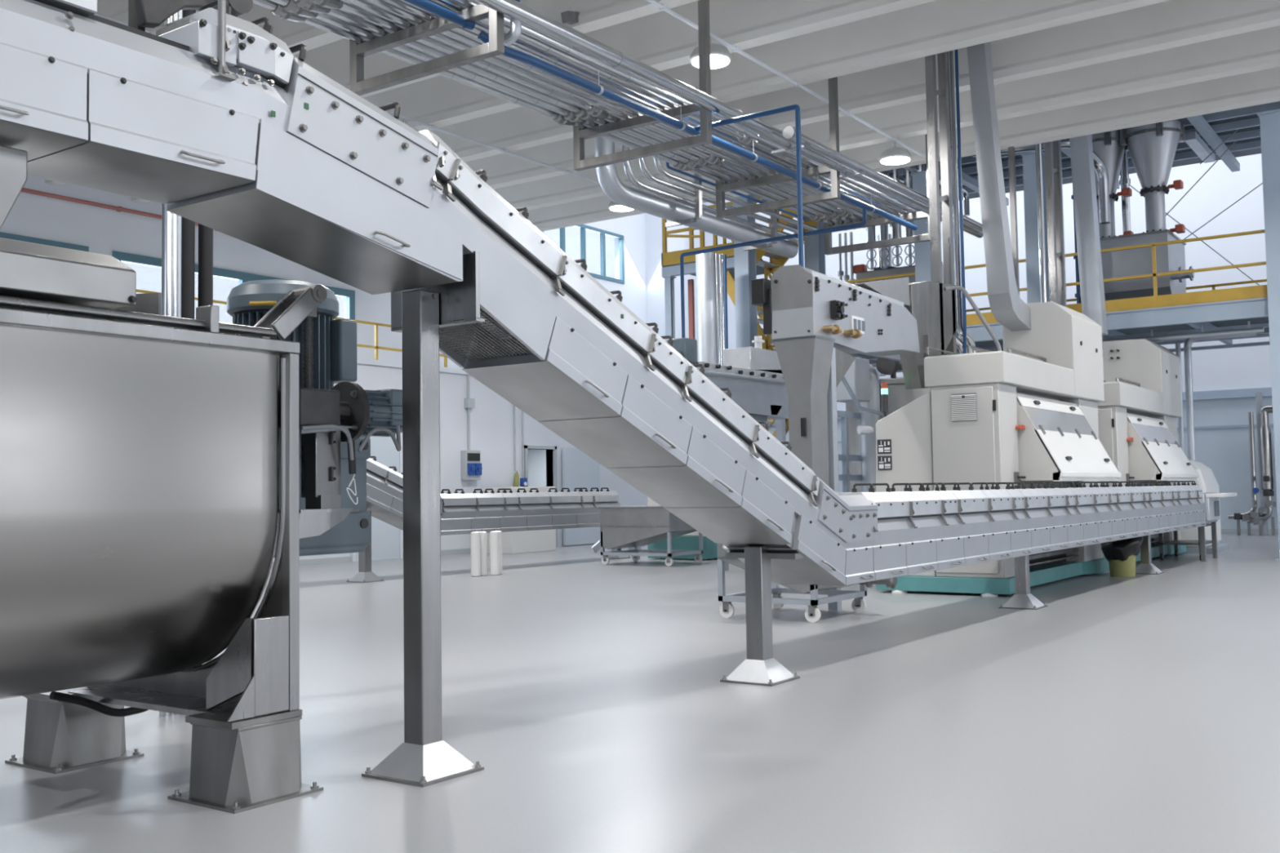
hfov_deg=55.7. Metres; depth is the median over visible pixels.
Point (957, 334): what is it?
riser pipe
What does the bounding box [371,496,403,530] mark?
tray
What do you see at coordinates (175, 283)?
riser pipe
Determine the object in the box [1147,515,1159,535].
panel
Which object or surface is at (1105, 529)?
panel
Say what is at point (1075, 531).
panel
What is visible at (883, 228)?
pipe
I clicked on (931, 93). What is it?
steel post
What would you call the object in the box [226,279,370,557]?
motor
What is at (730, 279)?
stairs
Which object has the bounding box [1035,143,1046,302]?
riser pipe
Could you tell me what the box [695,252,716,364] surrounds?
riser pipe
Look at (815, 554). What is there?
tray
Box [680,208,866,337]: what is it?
pipe
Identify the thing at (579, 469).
door
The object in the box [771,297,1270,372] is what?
deck
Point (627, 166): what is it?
pipe
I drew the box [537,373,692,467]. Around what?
tray
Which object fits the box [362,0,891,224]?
pipe
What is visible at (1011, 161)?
post
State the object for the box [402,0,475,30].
pipe
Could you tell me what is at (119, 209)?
pipe
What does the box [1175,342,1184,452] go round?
pipe
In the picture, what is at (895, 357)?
cross beam
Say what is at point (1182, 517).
panel
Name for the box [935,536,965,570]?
tray
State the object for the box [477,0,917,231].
pipe
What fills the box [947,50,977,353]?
riser pipe
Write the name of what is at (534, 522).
panel
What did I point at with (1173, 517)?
panel
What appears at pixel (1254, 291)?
railing
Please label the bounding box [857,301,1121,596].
machine
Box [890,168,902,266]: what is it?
pipe
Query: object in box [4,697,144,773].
box foot
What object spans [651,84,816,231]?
pipe
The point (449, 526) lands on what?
tray
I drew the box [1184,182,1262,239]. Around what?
wire
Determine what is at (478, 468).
socket
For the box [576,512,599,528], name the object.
panel
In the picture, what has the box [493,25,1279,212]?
ceiling panel
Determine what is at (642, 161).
pipe
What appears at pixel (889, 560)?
tray
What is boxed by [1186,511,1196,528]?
panel
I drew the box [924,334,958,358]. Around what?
fitting
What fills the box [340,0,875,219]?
pipe
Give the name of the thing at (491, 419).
wall
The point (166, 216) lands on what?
riser pipe
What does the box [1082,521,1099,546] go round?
panel
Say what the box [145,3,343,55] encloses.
ceiling
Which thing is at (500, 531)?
roller
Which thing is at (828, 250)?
frame
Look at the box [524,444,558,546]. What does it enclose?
door
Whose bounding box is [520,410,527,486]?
wall switch
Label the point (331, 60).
ceiling
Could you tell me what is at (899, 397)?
tank
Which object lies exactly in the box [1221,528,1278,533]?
baseboard
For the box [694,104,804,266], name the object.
pipe
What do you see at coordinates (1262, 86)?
ceiling panel
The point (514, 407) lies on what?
conduit
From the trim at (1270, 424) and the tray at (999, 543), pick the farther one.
the trim at (1270, 424)
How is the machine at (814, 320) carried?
on the floor
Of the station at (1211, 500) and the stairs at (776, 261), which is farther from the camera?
the stairs at (776, 261)
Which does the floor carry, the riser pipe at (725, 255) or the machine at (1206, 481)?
the machine at (1206, 481)
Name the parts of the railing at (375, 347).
rail, post, rail, post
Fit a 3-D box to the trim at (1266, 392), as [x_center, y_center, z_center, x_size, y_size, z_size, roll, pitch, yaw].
[13.766,-0.752,28.925,28.500,0.200,0.320,-3,-4,35]
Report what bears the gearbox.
attached to the trough
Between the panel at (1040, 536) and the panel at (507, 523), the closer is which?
the panel at (1040, 536)
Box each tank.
[845,376,930,492]
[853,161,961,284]
[1099,229,1194,300]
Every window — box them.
[0,231,88,252]
[112,250,355,319]
[542,224,624,284]
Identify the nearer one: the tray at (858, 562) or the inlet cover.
the tray at (858, 562)
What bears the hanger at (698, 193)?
hanging from the ceiling
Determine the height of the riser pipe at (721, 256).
3.460 m
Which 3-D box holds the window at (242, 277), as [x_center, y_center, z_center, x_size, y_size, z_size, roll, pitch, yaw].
[-7.639,-2.241,23.358,0.110,1.450,5.500,-3,-4,35]
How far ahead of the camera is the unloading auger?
24.48 m
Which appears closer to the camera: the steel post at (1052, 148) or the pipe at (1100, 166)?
the steel post at (1052, 148)
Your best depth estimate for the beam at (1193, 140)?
23.38 m
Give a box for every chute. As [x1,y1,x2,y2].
[0,145,27,229]
[899,280,957,389]
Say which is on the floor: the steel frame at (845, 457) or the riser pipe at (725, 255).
the steel frame at (845, 457)
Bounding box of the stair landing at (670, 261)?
[661,201,769,278]
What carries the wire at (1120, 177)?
attached to the steel framework
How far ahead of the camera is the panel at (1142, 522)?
15.13 m
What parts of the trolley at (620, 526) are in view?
frame post, frame post, frame post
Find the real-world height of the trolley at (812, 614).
0.895 m
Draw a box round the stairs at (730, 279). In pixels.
[722,237,776,351]
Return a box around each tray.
[0,41,88,160]
[26,67,258,204]
[166,119,462,294]
[366,483,393,512]
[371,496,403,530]
[440,517,471,535]
[460,315,627,421]
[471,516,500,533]
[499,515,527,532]
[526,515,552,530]
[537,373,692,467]
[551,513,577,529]
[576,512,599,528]
[605,426,746,507]
[662,468,795,544]
[722,513,845,585]
[791,546,875,586]
[871,542,907,580]
[905,539,937,575]
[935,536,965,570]
[962,533,990,565]
[987,531,1012,561]
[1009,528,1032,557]
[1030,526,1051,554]
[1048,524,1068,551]
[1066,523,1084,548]
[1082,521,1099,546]
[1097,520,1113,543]
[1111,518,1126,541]
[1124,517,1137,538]
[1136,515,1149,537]
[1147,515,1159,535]
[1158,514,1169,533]
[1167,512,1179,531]
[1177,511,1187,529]
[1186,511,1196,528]
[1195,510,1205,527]
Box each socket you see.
[467,462,475,475]
[475,462,482,475]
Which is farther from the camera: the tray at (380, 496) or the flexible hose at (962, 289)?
the tray at (380, 496)
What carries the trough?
on the box foot at (239, 770)
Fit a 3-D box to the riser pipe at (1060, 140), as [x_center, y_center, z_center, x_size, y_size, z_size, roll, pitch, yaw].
[7.132,-3.352,20.508,0.090,5.710,0.088,-3,-4,35]
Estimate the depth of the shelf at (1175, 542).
19.16 m
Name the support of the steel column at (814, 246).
on the floor
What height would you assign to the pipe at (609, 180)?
2.178 m
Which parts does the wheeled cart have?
cart leg, cart leg, cart leg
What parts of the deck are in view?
deck plate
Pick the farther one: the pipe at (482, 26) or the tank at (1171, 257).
the tank at (1171, 257)
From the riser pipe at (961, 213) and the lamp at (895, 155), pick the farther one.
the lamp at (895, 155)
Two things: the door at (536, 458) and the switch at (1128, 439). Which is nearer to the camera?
the switch at (1128, 439)
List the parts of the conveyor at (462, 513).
support post, plate, handle, transition plate, handle, handle, handle, handle, frame, handle, handle, handle, handle, handle, handle, handle, support post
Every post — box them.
[687,279,694,339]
[924,51,956,355]
[1008,146,1019,295]
[1044,140,1066,306]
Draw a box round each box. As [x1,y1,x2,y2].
[64,11,277,86]
[460,374,482,479]
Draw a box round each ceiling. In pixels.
[44,0,698,186]
[95,0,128,24]
[131,0,936,203]
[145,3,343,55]
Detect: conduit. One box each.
[93,13,599,183]
[513,404,515,471]
[645,0,925,159]
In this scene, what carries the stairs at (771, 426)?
on the stair landing
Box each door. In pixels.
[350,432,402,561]
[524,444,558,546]
[527,448,546,486]
[561,448,599,545]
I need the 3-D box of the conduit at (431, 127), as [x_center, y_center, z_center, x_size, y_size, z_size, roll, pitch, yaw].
[-5.578,-4.453,13.679,0.060,0.052,21.670,-3,-4,35]
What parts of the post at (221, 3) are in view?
rod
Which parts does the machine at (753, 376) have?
drive motor, support post, support post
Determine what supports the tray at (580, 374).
on the conveyor at (303, 169)
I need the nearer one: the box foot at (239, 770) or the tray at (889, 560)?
the box foot at (239, 770)
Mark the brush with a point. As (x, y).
(516, 482)
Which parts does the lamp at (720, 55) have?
lamp shade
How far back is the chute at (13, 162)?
3.80 m
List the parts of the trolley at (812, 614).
frame post, frame post, frame post, frame post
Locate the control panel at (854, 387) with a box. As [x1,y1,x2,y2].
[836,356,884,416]
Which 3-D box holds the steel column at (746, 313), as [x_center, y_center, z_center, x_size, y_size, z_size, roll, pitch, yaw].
[2.011,-1.302,22.722,0.400,7.400,0.400,-3,-4,35]
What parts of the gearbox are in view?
lever arm, motor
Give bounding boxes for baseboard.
[271,548,471,567]
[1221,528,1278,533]
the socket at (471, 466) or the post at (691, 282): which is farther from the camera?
the socket at (471, 466)
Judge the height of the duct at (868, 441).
2.955 m
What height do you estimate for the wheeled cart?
0.559 m
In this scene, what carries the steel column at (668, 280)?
on the floor
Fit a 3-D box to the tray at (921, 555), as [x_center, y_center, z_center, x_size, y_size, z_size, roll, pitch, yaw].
[1.950,1.006,9.391,0.585,0.246,0.595,-3,-4,35]
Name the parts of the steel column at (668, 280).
cap plate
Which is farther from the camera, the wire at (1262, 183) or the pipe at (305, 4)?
the wire at (1262, 183)
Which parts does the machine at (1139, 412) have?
door, lock plate, grab rail, frame, guide rail, post panel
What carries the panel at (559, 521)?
on the conveyor at (462, 513)
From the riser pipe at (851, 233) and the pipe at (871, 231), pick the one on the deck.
the riser pipe at (851, 233)
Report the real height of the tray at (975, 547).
0.246 m
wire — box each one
[1120,177,1260,285]
[1165,141,1235,215]
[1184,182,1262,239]
[1200,128,1238,164]
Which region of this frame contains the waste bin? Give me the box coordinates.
[1100,536,1143,577]
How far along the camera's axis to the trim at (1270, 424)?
28.77 m
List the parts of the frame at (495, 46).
hanger post, hanger post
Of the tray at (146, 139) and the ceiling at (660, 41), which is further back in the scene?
the ceiling at (660, 41)
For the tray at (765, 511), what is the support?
on the conveyor at (303, 169)
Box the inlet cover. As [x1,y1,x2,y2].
[853,276,910,306]
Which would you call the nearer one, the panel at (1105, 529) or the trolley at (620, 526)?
the panel at (1105, 529)
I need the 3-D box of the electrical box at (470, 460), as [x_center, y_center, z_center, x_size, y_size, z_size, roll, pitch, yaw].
[-3.465,0.010,25.073,0.279,2.192,0.440,-3,-4,35]
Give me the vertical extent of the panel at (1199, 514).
0.246 m
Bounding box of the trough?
[0,237,302,729]
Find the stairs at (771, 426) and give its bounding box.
[766,418,788,437]
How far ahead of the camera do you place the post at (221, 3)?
4.25 m
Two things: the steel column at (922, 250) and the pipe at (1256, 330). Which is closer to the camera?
the pipe at (1256, 330)
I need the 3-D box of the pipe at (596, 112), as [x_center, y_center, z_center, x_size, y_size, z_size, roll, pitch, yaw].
[-0.569,-3.575,13.508,0.180,0.176,15.200,-3,-4,35]
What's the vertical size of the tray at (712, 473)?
0.460 m
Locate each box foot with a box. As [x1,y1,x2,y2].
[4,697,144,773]
[167,715,323,813]
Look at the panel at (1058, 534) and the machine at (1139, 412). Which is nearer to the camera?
the panel at (1058, 534)
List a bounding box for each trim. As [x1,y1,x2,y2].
[773,386,1271,422]
[786,423,1273,445]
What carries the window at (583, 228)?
in the wall at (104, 231)
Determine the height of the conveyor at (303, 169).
3.017 m
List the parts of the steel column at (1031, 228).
cap plate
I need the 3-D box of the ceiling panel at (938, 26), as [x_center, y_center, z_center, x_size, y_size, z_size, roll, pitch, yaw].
[3.610,-5.017,14.725,28.500,0.900,0.235,-3,-4,35]
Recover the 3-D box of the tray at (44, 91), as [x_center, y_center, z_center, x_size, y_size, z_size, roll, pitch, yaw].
[-2.161,-1.021,3.665,0.585,0.246,0.737,-3,-4,35]
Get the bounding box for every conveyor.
[0,0,1205,786]
[346,456,631,582]
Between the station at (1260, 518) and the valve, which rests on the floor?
the station at (1260, 518)
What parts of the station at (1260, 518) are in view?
stand leg, stand leg, blue knob, stand leg, wall post, stand leg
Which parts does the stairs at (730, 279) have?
post, post, handrail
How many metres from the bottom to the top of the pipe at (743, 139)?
0.163 m
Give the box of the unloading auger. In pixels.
[591,539,640,552]
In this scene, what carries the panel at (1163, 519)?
on the conveyor at (303, 169)
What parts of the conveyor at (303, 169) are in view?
handle, handle, handle, transition plate, handle, support post, plate, bracket plate, handle, handle, handle, frame, handle, handle, handle, handle, handle, support post, plate, bracket plate, handle, handle, transition plate, handle, handle, handle, handle, handle, handle, handle, handle, handle, handle, handle, handle, handle, support post, plate, handle, handle, handle, handle, handle, handle, handle, handle, handle, handle, handle, handle, handle, handle, handle, support post, plate, handle, handle, handle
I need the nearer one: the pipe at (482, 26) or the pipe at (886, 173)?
the pipe at (482, 26)
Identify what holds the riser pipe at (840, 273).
on the deck
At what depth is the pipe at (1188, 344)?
22.21 m
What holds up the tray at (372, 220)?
on the conveyor at (303, 169)
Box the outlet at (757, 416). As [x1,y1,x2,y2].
[747,413,771,430]
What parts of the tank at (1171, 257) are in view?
tank lid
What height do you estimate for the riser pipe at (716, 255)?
3.480 m
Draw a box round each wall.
[0,175,703,368]
[272,357,770,561]
[703,153,1278,528]
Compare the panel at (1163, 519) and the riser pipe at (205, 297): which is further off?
the panel at (1163, 519)
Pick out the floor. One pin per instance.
(1140, 713)
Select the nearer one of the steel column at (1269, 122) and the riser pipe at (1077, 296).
the steel column at (1269, 122)
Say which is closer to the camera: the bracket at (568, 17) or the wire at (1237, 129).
the bracket at (568, 17)
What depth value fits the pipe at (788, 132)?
15.65 m
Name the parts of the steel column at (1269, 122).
cap plate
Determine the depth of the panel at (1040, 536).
11.69 m
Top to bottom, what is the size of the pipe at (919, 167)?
2.492 m
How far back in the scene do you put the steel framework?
24.59 m
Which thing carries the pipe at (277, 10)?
on the frame at (580, 135)
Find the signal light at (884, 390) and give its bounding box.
[880,382,888,417]
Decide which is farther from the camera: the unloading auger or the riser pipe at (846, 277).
the riser pipe at (846, 277)
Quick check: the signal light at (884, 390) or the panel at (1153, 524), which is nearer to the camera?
the signal light at (884, 390)
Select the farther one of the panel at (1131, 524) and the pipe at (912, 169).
the pipe at (912, 169)
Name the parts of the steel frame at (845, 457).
post, post, post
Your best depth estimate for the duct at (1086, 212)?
19.33 m
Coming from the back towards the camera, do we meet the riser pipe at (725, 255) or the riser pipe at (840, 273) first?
the riser pipe at (840, 273)
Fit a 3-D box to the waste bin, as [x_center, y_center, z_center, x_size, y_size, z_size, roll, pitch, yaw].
[6.327,1.685,15.925,0.534,0.560,0.564,-3,-4,35]
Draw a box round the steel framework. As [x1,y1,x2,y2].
[755,101,1279,220]
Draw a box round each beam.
[860,352,901,361]
[1184,131,1215,163]
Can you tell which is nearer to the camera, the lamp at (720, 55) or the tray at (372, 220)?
the tray at (372, 220)
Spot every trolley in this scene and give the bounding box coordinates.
[598,505,702,566]
[717,543,897,622]
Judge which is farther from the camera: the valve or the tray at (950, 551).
the valve
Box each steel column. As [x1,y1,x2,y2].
[662,275,675,342]
[733,194,757,347]
[804,222,825,274]
[910,170,931,282]
[1020,151,1049,303]
[1257,110,1279,559]
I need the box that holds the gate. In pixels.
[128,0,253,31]
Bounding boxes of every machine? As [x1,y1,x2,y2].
[647,497,717,559]
[671,335,788,570]
[751,264,919,610]
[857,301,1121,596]
[1097,338,1199,561]
[1179,460,1229,554]
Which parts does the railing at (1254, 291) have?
rail, rail, post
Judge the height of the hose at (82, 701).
0.160 m
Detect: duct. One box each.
[860,364,879,492]
[966,42,1031,331]
[1069,134,1107,335]
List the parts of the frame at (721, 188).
hanger post, hanger post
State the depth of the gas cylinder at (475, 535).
17.85 m
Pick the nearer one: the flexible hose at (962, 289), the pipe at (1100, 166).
the flexible hose at (962, 289)
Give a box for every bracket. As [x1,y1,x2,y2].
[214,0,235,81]
[560,10,580,24]
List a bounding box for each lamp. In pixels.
[608,200,633,212]
[688,35,732,69]
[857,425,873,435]
[878,141,911,164]
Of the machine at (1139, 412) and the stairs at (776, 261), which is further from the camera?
the stairs at (776, 261)
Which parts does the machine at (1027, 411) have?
louvre frame, door, grab rail, frame, lock plate, grab rail, guide rail, post panel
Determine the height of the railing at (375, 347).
1.022 m
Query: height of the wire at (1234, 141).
2.432 m
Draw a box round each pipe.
[21,187,216,231]
[159,14,173,716]
[170,11,178,715]
[175,9,182,714]
[181,9,195,319]
[197,10,213,662]
[253,0,846,231]
[269,0,856,229]
[293,0,863,228]
[308,0,873,226]
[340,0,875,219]
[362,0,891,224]
[382,0,484,44]
[400,0,897,215]
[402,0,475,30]
[427,0,912,221]
[433,0,912,213]
[453,0,927,218]
[473,0,982,238]
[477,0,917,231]
[594,136,798,258]
[622,145,804,244]
[636,77,810,237]
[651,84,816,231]
[666,162,806,220]
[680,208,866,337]
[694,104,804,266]
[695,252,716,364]
[714,253,720,364]
[718,253,725,365]
[724,254,728,348]
[771,126,982,232]
[837,233,844,280]
[843,232,849,280]
[848,231,855,284]
[866,185,876,270]
[878,191,889,269]
[879,170,903,184]
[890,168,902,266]
[902,165,969,216]
[903,168,915,266]
[915,164,924,172]
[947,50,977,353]
[947,72,968,349]
[954,49,966,353]
[955,334,967,354]
[973,138,1110,224]
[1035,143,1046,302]
[1060,139,1066,306]
[1071,191,1080,303]
[1102,320,1264,345]
[1119,151,1130,235]
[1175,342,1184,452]
[1183,333,1257,460]
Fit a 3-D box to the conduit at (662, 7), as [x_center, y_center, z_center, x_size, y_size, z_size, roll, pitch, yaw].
[-1.451,-4.675,10.795,0.060,0.052,21.670,-3,-4,35]
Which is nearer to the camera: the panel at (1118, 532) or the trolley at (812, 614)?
the trolley at (812, 614)
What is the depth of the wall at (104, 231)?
23.88 m
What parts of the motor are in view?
motor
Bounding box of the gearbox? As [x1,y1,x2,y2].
[253,284,402,538]
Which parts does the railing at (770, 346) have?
post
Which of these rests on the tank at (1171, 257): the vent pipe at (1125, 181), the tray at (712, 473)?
the vent pipe at (1125, 181)
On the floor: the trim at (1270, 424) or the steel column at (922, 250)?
the steel column at (922, 250)
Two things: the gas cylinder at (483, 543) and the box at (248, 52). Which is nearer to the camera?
the box at (248, 52)
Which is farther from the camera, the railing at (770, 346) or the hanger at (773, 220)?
the railing at (770, 346)
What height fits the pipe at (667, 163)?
0.672 m
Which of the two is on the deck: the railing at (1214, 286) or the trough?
the railing at (1214, 286)
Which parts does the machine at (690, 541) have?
frame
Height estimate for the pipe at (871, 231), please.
2.492 m
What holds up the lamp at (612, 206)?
hanging from the ceiling panel at (1258, 50)
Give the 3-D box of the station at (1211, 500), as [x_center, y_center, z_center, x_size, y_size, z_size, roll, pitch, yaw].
[8.959,1.576,19.204,0.750,1.050,1.380,-3,-4,35]
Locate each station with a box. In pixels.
[1200,492,1236,561]
[1228,392,1275,535]
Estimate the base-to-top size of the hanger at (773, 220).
2.250 m
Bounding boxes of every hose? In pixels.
[49,691,148,716]
[943,285,1001,351]
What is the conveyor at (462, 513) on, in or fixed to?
on the floor
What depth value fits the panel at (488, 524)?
18.89 m
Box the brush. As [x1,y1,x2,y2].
[513,471,519,486]
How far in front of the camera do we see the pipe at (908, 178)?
23.47 m
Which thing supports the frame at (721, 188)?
hanging from the ceiling
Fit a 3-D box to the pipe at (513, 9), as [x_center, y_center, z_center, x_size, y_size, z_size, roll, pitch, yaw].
[0.887,-3.481,13.278,0.160,0.158,16.500,-3,-4,35]
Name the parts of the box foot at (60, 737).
plate, plate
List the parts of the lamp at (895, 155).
lamp shade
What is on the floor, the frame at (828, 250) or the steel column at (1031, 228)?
the steel column at (1031, 228)
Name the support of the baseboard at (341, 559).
attached to the wall at (491, 419)
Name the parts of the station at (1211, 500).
station panel, window panel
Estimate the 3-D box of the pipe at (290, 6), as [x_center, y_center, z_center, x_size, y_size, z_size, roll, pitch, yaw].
[-0.831,-3.560,13.691,0.180,0.176,15.200,-3,-4,35]
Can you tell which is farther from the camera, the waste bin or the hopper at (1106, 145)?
the hopper at (1106, 145)
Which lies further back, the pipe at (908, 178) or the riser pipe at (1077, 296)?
the pipe at (908, 178)
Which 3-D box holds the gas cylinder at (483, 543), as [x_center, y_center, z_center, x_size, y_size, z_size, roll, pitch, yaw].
[-2.349,1.878,18.041,0.140,0.680,0.138,-3,-4,35]
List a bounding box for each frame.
[349,4,504,96]
[573,0,711,171]
[715,76,840,218]
[822,133,929,255]
[836,367,885,492]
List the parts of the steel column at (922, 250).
cap plate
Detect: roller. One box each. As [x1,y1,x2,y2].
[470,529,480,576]
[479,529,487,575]
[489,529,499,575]
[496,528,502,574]
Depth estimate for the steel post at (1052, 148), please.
18.85 m
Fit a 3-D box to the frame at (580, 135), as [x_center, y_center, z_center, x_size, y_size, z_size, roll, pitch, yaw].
[-0.014,-4.258,13.818,1.855,2.400,0.095,-3,-4,35]
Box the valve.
[875,357,902,378]
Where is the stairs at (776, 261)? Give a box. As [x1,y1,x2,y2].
[755,197,817,275]
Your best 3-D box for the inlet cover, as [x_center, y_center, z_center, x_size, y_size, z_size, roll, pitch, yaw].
[2.632,-1.579,13.662,0.350,0.347,1.270,-3,-4,35]
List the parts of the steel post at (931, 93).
post, post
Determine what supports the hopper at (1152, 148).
on the tank at (1171, 257)
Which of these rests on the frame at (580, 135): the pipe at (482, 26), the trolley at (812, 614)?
the pipe at (482, 26)
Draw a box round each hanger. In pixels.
[665,173,702,226]
[742,209,777,250]
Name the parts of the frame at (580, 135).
hanger post, hanger post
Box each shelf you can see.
[1159,539,1212,545]
[1205,493,1236,497]
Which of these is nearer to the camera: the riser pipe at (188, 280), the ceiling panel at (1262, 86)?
the riser pipe at (188, 280)
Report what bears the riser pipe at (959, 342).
hanging from the ceiling
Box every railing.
[136,288,447,367]
[767,334,775,350]
[844,272,915,283]
[960,229,1267,325]
[965,279,1266,314]
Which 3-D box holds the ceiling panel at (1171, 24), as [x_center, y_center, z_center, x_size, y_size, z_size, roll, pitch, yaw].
[4.511,-4.962,16.009,28.500,0.900,0.235,-3,-4,35]
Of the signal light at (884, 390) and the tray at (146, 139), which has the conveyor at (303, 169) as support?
the tray at (146, 139)
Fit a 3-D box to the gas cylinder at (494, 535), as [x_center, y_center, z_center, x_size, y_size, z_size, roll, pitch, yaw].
[-2.169,1.878,18.086,0.140,0.680,0.138,-3,-4,35]
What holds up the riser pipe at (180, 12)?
on the floor
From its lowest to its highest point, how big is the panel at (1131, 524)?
0.246 m
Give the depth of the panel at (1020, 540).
11.20 m
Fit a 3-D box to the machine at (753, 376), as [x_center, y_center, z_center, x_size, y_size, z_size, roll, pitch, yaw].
[1.333,0.343,18.173,0.950,3.642,4.088,-3,-4,35]
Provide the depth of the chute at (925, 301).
14.41 m
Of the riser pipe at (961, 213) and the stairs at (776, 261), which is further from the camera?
the stairs at (776, 261)
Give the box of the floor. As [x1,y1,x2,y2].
[0,533,1279,852]
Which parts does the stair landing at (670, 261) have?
post, post, kick plate, rail, post, rail, post, deck plate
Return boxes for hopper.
[1091,129,1133,238]
[1119,120,1185,233]
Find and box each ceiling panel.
[429,0,1170,162]
[465,0,1279,189]
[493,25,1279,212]
[520,66,1279,231]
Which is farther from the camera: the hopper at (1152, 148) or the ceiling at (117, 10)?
the hopper at (1152, 148)
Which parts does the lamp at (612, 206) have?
lamp shade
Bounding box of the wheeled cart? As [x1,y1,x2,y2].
[1158,523,1212,560]
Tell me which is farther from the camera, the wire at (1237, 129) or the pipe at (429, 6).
the wire at (1237, 129)
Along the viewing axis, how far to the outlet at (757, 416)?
18.45 m
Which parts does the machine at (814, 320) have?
drive motor, plate, chute handle, support post, plate, vent frame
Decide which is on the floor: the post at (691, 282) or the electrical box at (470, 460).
the post at (691, 282)
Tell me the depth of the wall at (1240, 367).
29.02 m
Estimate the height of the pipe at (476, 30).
0.076 m
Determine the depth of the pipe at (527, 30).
12.88 m
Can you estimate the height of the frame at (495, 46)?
2.400 m
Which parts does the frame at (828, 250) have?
hanger post, hanger post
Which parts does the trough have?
plate, plate, hinge rod, saddle plate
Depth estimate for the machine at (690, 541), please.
21.22 m
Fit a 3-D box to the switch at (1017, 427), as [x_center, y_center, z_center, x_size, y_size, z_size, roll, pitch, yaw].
[4.309,0.011,13.720,0.070,0.051,0.142,-3,-4,35]
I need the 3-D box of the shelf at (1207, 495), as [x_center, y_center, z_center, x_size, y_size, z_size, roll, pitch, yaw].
[9.194,1.083,19.141,0.250,0.060,1.250,-3,-4,35]
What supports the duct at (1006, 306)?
hanging from the ceiling
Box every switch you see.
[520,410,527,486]
[1015,425,1025,430]
[1126,437,1133,441]
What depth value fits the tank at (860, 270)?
25.12 m
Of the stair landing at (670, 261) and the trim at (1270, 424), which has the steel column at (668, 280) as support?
the stair landing at (670, 261)
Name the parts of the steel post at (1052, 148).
post, post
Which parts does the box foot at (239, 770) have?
plate, plate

